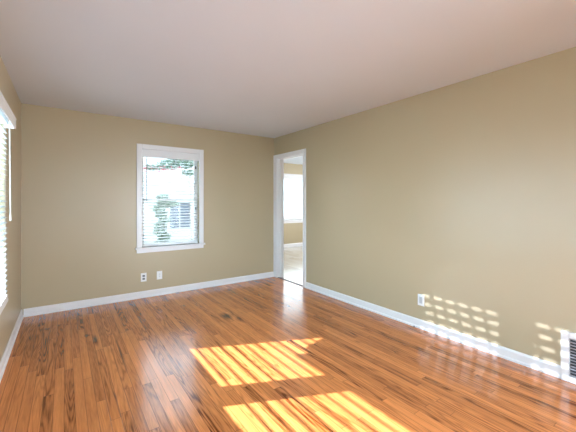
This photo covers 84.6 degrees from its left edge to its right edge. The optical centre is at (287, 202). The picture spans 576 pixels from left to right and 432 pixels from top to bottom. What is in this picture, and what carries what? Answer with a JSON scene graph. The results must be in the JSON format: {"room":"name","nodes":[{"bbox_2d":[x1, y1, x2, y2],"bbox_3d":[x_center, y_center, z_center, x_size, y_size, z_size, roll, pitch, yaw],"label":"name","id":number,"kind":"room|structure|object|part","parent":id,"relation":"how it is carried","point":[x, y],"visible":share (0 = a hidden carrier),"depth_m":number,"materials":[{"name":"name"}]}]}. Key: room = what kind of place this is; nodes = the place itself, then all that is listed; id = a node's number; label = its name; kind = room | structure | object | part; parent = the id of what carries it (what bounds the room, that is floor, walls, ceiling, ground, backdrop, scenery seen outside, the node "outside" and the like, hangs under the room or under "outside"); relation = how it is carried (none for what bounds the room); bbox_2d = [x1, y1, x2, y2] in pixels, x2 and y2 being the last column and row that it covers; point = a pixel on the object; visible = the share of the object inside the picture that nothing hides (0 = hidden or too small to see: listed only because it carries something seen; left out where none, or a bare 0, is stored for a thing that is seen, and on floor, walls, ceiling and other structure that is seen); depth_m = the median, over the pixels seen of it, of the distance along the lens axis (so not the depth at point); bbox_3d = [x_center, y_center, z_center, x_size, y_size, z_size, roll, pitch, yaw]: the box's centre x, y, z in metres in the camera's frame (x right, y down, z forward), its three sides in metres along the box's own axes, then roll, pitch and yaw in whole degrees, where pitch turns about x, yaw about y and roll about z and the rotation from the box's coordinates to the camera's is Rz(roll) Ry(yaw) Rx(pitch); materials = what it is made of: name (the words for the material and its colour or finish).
{"room":"empty living room","nodes":[
{"label":"empty living room","id":0,"kind":"room"},
{"bbox_2d":[0,56,20,360],"bbox_3d":[-0.763,0.091,0.256,0.150,2.440,8.100,0,0,-35],"label":"wall","id":1,"kind":"structure","parent":0,"point":[9,315],"depth_m":3.00,"materials":[{"name":"paint"}]},
{"bbox_2d":[0,91,16,311],"bbox_3d":[-1.517,0.051,1.495,0.106,1.488,2.693,0,0,-35],"label":"window blind","id":2,"kind":"object","parent":1,"relation":"attached to","point":[7,117],"visible":1,"depth_m":2.46,"materials":[{"name":"white plastic"}]},
{"bbox_3d":[-2.070,0.771,2.232,0.050,0.047,0.814,0,0,-35],"label":"rail","id":3,"kind":"part","parent":2,"relation":"part of","materials":[{"name":"white plastic"}]},
{"bbox_3d":[-2.221,0.066,2.446,0.056,1.410,0.002,0,0,-35],"label":"ladder cord","id":4,"kind":"part","parent":2,"relation":"part of","materials":[{"name":"white fabric"}]},
{"bbox_2d":[0,309,22,381],"bbox_3d":[-0.693,1.266,0.306,0.022,0.090,8.100,0,0,-35],"label":"baseboard","id":5,"kind":"structure","parent":1,"relation":"attached to","point":[4,360],"depth_m":2.78,"materials":[{"name":"paint"}]},
{"bbox_2d":[21,103,273,314],"bbox_3d":[-1.746,0.091,4.614,3.580,2.440,0.150,0,0,-35],"label":"wall","id":6,"kind":"structure","parent":0,"point":[79,169],"depth_m":4.15,"materials":[{"name":"paint"}]},
{"bbox_2d":[141,273,146,281],"bbox_3d":[-1.984,1.033,4.348,0.072,0.116,0.010,0,0,-35],"label":"wall outlet","id":7,"kind":"object","parent":6,"relation":"attached to","point":[143,275],"visible":1,"depth_m":4.35,"materials":[{"name":"plastic"}]},
{"bbox_2d":[23,272,273,316],"bbox_3d":[-1.636,1.266,4.587,3.386,0.090,0.022,0,0,-35],"label":"baseboard","id":8,"kind":"structure","parent":6,"relation":"attached to","point":[53,308],"depth_m":4.28,"materials":[{"name":"paint"}]},
{"bbox_2d":[157,271,161,279],"bbox_3d":[-1.813,1.031,4.465,0.072,0.116,0.016,0,0,-35],"label":"wall outlet","id":9,"kind":"object","parent":6,"relation":"attached to","point":[159,273],"visible":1,"depth_m":4.47,"materials":[{"name":"plastic"}]},
{"bbox_2d":[135,143,204,252],"bbox_3d":[-1.705,-0.051,4.609,0.972,1.493,0.175,0,0,-35],"label":"window","id":10,"kind":"structure","parent":6,"relation":"in","point":[140,249],"depth_m":4.57,"materials":[{"name":"paint"}]},
{"bbox_3d":[-2.026,-0.088,4.312,0.067,1.418,0.020,0,0,-35],"label":"casing","id":11,"kind":"part","parent":10,"relation":"part of","materials":[{"name":"paint"}]},
{"bbox_3d":[-1.747,-0.366,4.668,0.770,0.700,0.022,0,0,-35],"label":"sash","id":12,"kind":"part","parent":10,"relation":"part of","materials":[{"name":"glass"}]},
{"bbox_3d":[-1.732,0.276,4.646,0.770,0.655,0.022,0,0,-35],"label":"sash","id":13,"kind":"part","parent":10,"relation":"part of","materials":[{"name":"glass"}]},
{"bbox_3d":[-1.688,0.634,4.585,0.972,0.026,0.115,0,0,-35],"label":"sill","id":14,"kind":"part","parent":10,"relation":"part of","materials":[{"name":"paint"}]},
{"bbox_2d":[142,149,198,246],"bbox_3d":[-1.691,-0.057,4.589,0.798,1.345,0.079,0,0,-35],"label":"window blind","id":15,"kind":"object","parent":10,"relation":"attached to","point":[146,153],"visible":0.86,"depth_m":4.56,"materials":[{"name":"white plastic"}]},
{"bbox_3d":[-1.698,0.606,4.599,0.774,0.020,0.048,0,0,-35],"label":"rail","id":16,"kind":"part","parent":15,"relation":"part of","materials":[{"name":"white plastic"}]},
{"bbox_3d":[-1.672,-0.764,4.562,0.800,0.066,0.020,0,0,-35],"label":"head casing","id":17,"kind":"part","parent":10,"relation":"part of","materials":[{"name":"paint"}]},
{"bbox_3d":[-1.738,-0.057,4.656,0.806,1.355,0.060,0,0,-35],"label":"frame","id":18,"kind":"part","parent":10,"relation":"part of","materials":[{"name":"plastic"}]},
{"bbox_3d":[-1.318,-0.088,4.813,0.067,1.418,0.020,0,0,-35],"label":"casing","id":19,"kind":"part","parent":10,"relation":"part of","materials":[{"name":"paint"}]},
{"bbox_2d":[0,246,575,431],"bbox_3d":[1.591,1.361,3.638,7.900,0.100,11.200,0,0,-35],"label":"floor","id":20,"kind":"structure","parent":0,"point":[272,354],"depth_m":2.42,"materials":[{"name":"brown wood"}]},
{"bbox_2d":[0,0,575,164],"bbox_3d":[1.591,-1.189,3.638,7.900,0.120,11.200,0,0,-35],"label":"ceiling","id":21,"kind":"structure","parent":0,"point":[263,68],"depth_m":2.39,"materials":[{"name":"paint"}]},
{"bbox_2d":[284,163,302,243],"bbox_3d":[-0.091,0.091,9.216,4.200,2.440,0.150,0,0,-35],"label":"wall","id":22,"kind":"structure","parent":0,"point":[293,232],"depth_m":9.30,"materials":[{"name":"paint"}]},
{"bbox_2d":[284,174,302,222],"bbox_3d":[0.183,-0.106,9.375,1.350,1.435,0.177,0,0,-35],"label":"window","id":23,"kind":"structure","parent":22,"relation":"in","point":[288,175],"depth_m":9.32,"materials":[{"name":"paint"}]},
{"bbox_2d":[284,176,302,219],"bbox_3d":[0.193,-0.115,9.360,1.160,1.261,0.067,0,0,-35],"label":"window blind","id":24,"kind":"object","parent":23,"relation":"attached to","point":[285,177],"visible":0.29,"depth_m":9.34,"materials":[{"name":"white plastic"}]},
{"bbox_3d":[0.156,0.187,9.413,1.110,0.608,0.022,0,0,-35],"label":"sash","id":25,"kind":"part","parent":23,"relation":"part of","materials":[{"name":"plastic"}]},
{"bbox_3d":[0.215,-0.785,9.329,1.164,0.078,0.020,0,0,-35],"label":"head casing","id":26,"kind":"part","parent":23,"relation":"part of","materials":[{"name":"paint"}]},
{"bbox_2d":[284,242,302,247],"bbox_3d":[-0.102,1.259,9.102,4.050,0.104,0.022,0,0,-35],"label":"baseboard","id":27,"kind":"structure","parent":22,"relation":"attached to","point":[291,244],"depth_m":9.29,"materials":[{"name":"paint"}]},
{"bbox_2d":[274,47,575,364],"bbox_3d":[2.103,0.091,2.377,0.120,2.440,8.250,0,0,-35],"label":"wall","id":28,"kind":"structure","parent":0,"point":[460,196],"depth_m":2.93,"materials":[{"name":"paint"}]},
{"bbox_2d":[273,149,305,287],"bbox_3d":[0.061,0.244,5.247,0.142,2.133,0.901,0,0,-35],"label":"door frame","id":29,"kind":"structure","parent":28,"relation":"in","point":[278,160],"depth_m":5.50,"materials":[{"name":"paint"}]},
{"bbox_3d":[-0.219,0.244,5.537,0.020,2.133,0.104,0,0,-35],"label":"casing","id":30,"kind":"part","parent":29,"relation":"part of","materials":[{"name":"paint"}]},
{"bbox_3d":[0.023,-0.790,5.195,0.020,0.064,0.733,0,0,-35],"label":"head casing","id":31,"kind":"part","parent":29,"relation":"part of","materials":[{"name":"paint"}]},
{"bbox_3d":[0.253,0.244,4.870,0.020,2.133,0.064,0,0,-35],"label":"casing","id":32,"kind":"part","parent":29,"relation":"part of","materials":[{"name":"paint"}]},
{"bbox_2d":[418,294,423,305],"bbox_3d":[1.381,1.017,3.285,0.010,0.116,0.072,0,0,-35],"label":"wall outlet","id":33,"kind":"object","parent":28,"relation":"attached to","point":[420,297],"visible":1,"depth_m":3.29,"materials":[{"name":"plastic"}]},
{"bbox_2d":[305,282,560,378],"bbox_3d":[2.349,1.266,1.906,0.022,0.090,7.197,0,0,-35],"label":"baseboard","id":34,"kind":"structure","parent":28,"relation":"attached to","point":[552,369],"depth_m":2.99,"materials":[{"name":"paint"}]},
{"bbox_2d":[561,330,575,383],"bbox_3d":[2.204,1.130,2.105,0.030,0.362,0.600,0,0,-35],"label":"air vent","id":35,"kind":"object","parent":28,"relation":"in","point":[568,339],"visible":1,"depth_m":2.31,"materials":[{"name":"metal"}]},
{"label":"outside","id":36,"kind":"structure","parent":0,"visible":0},
{"bbox_3d":[-3.737,1.911,9.607,85.000,0.300,80.000,0,0,-35],"label":"ground","id":37,"kind":"structure","parent":36,"visible":0},
{"bbox_2d":[152,193,178,241],"bbox_3d":[-4.621,0.699,11.921,1.046,2.126,0.640,0,0,-35],"label":"shrub","id":38,"kind":"object","parent":37,"relation":"on","point":[161,196],"visible":0.62,"depth_m":11.76,"materials":[{"name":"green plant"}]},
{"bbox_2d":[143,159,193,239],"bbox_3d":[-4.605,-0.117,12.312,2.168,3.758,0.867,0,0,-35],"label":"flowering tree","id":39,"kind":"object","parent":37,"relation":"on","point":[174,163],"visible":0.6,"depth_m":12.37,"materials":[{"name":"green plant"}]},
{"bbox_2d":[143,157,302,242],"bbox_3d":[-4.924,-1.764,17.342,20.800,7.050,7.200,0,0,-35],"label":"house","id":40,"kind":"structure","parent":37,"relation":"on","point":[152,189],"depth_m":13.72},
{"bbox_3d":[-4.711,0.601,13.787,0.860,1.120,0.006,0,0,-35],"label":"pane","id":41,"kind":"part","parent":40,"relation":"part of","materials":[{"name":"glass"}]}
]}

